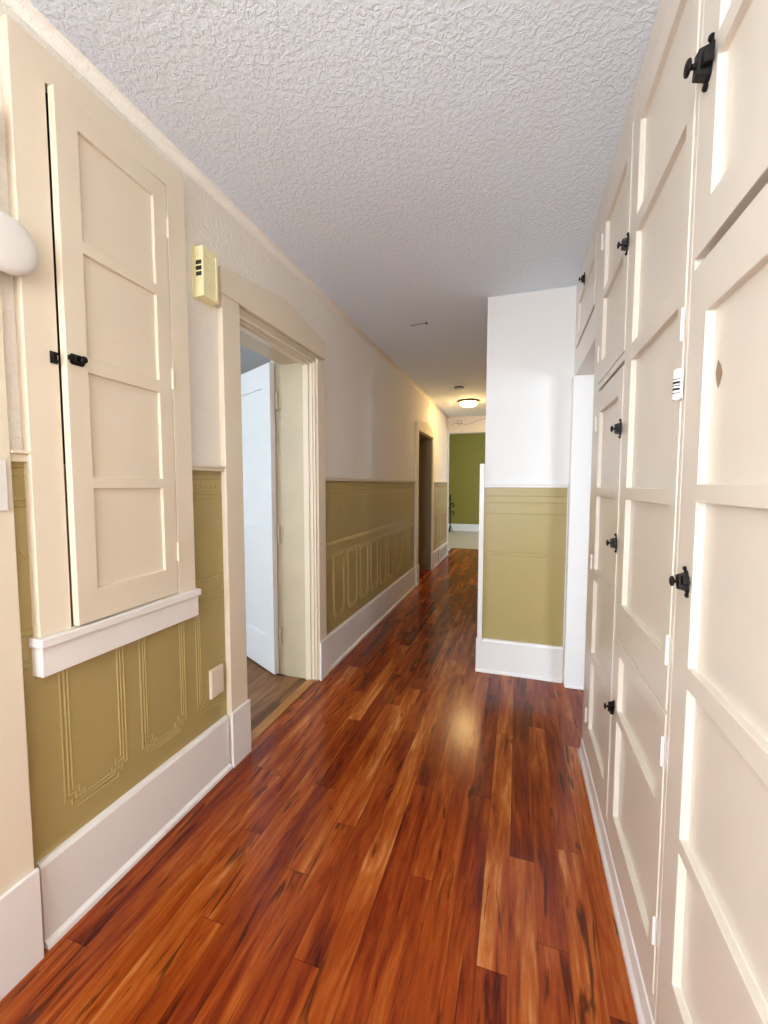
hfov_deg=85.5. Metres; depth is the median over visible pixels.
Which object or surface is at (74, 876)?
baseboard
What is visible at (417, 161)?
ceiling
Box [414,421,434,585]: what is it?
door frame
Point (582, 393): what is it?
door
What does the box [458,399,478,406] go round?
ceiling light
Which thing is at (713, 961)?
tall cabinet
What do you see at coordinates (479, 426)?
beam
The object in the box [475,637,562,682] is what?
baseboard
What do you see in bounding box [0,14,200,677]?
upper cabinet
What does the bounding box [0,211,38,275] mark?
wall lamp
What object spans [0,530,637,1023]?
floor
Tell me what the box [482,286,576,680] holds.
wall partition
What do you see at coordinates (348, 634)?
baseboard
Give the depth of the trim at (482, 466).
2.81 m
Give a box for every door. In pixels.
[0,279,43,1000]
[217,266,328,767]
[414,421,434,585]
[563,374,593,689]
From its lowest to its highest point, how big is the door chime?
0.204 m
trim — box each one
[446,433,448,542]
[477,464,484,667]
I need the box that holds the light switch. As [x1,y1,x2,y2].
[0,459,8,510]
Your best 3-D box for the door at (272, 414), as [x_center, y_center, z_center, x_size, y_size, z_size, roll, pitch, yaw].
[-0.948,-0.020,2.533,0.968,2.270,1.226,1,4,18]
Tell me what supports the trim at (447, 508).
attached to the wall at (97, 727)
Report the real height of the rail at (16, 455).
0.028 m
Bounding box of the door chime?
[191,244,218,308]
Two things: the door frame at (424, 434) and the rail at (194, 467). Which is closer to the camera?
the rail at (194, 467)
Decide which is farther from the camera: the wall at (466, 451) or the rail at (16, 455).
the wall at (466, 451)
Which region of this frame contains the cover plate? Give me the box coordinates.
[209,663,223,699]
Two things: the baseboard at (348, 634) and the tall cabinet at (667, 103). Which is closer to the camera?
the tall cabinet at (667, 103)
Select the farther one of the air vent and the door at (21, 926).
the air vent
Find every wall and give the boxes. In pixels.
[0,0,447,868]
[448,433,485,523]
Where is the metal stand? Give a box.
[448,494,453,532]
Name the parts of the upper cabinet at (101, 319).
cabinet door, sill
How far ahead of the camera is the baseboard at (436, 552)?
6.68 m
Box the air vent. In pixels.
[439,543,447,561]
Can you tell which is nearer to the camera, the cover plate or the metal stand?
the cover plate
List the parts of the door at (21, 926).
casing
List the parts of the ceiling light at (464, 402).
lamp shade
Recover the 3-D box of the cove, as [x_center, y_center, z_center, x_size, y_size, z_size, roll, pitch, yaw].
[-0.344,-1.395,2.821,0.032,0.032,9.920,1,4,18]
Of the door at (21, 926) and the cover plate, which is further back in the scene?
the cover plate
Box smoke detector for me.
[454,386,463,390]
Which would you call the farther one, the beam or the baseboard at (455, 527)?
the baseboard at (455, 527)
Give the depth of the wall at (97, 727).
1.70 m
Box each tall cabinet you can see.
[582,83,636,835]
[604,0,704,1023]
[655,0,767,1023]
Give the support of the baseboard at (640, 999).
on the floor
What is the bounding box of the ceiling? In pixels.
[28,0,660,416]
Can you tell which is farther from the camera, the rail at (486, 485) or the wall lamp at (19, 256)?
the rail at (486, 485)
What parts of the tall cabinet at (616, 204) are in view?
cabinet door, cabinet door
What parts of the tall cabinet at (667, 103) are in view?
cabinet door, cabinet door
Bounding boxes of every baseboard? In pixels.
[36,715,231,949]
[327,567,415,671]
[433,542,448,567]
[448,523,478,530]
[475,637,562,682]
[578,738,653,1023]
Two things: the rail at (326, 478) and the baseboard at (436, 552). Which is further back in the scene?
the baseboard at (436, 552)
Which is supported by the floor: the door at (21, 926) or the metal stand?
the metal stand
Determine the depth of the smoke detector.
5.17 m
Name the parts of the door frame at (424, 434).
casing, stop moulding, head casing, casing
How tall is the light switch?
0.128 m
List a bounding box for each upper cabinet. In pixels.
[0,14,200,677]
[574,208,599,374]
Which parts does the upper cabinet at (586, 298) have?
cabinet door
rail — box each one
[10,450,30,461]
[192,464,225,471]
[325,477,415,482]
[484,484,567,487]
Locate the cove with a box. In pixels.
[3,0,448,417]
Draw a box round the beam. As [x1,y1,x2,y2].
[448,416,485,433]
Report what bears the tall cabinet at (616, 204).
on the floor

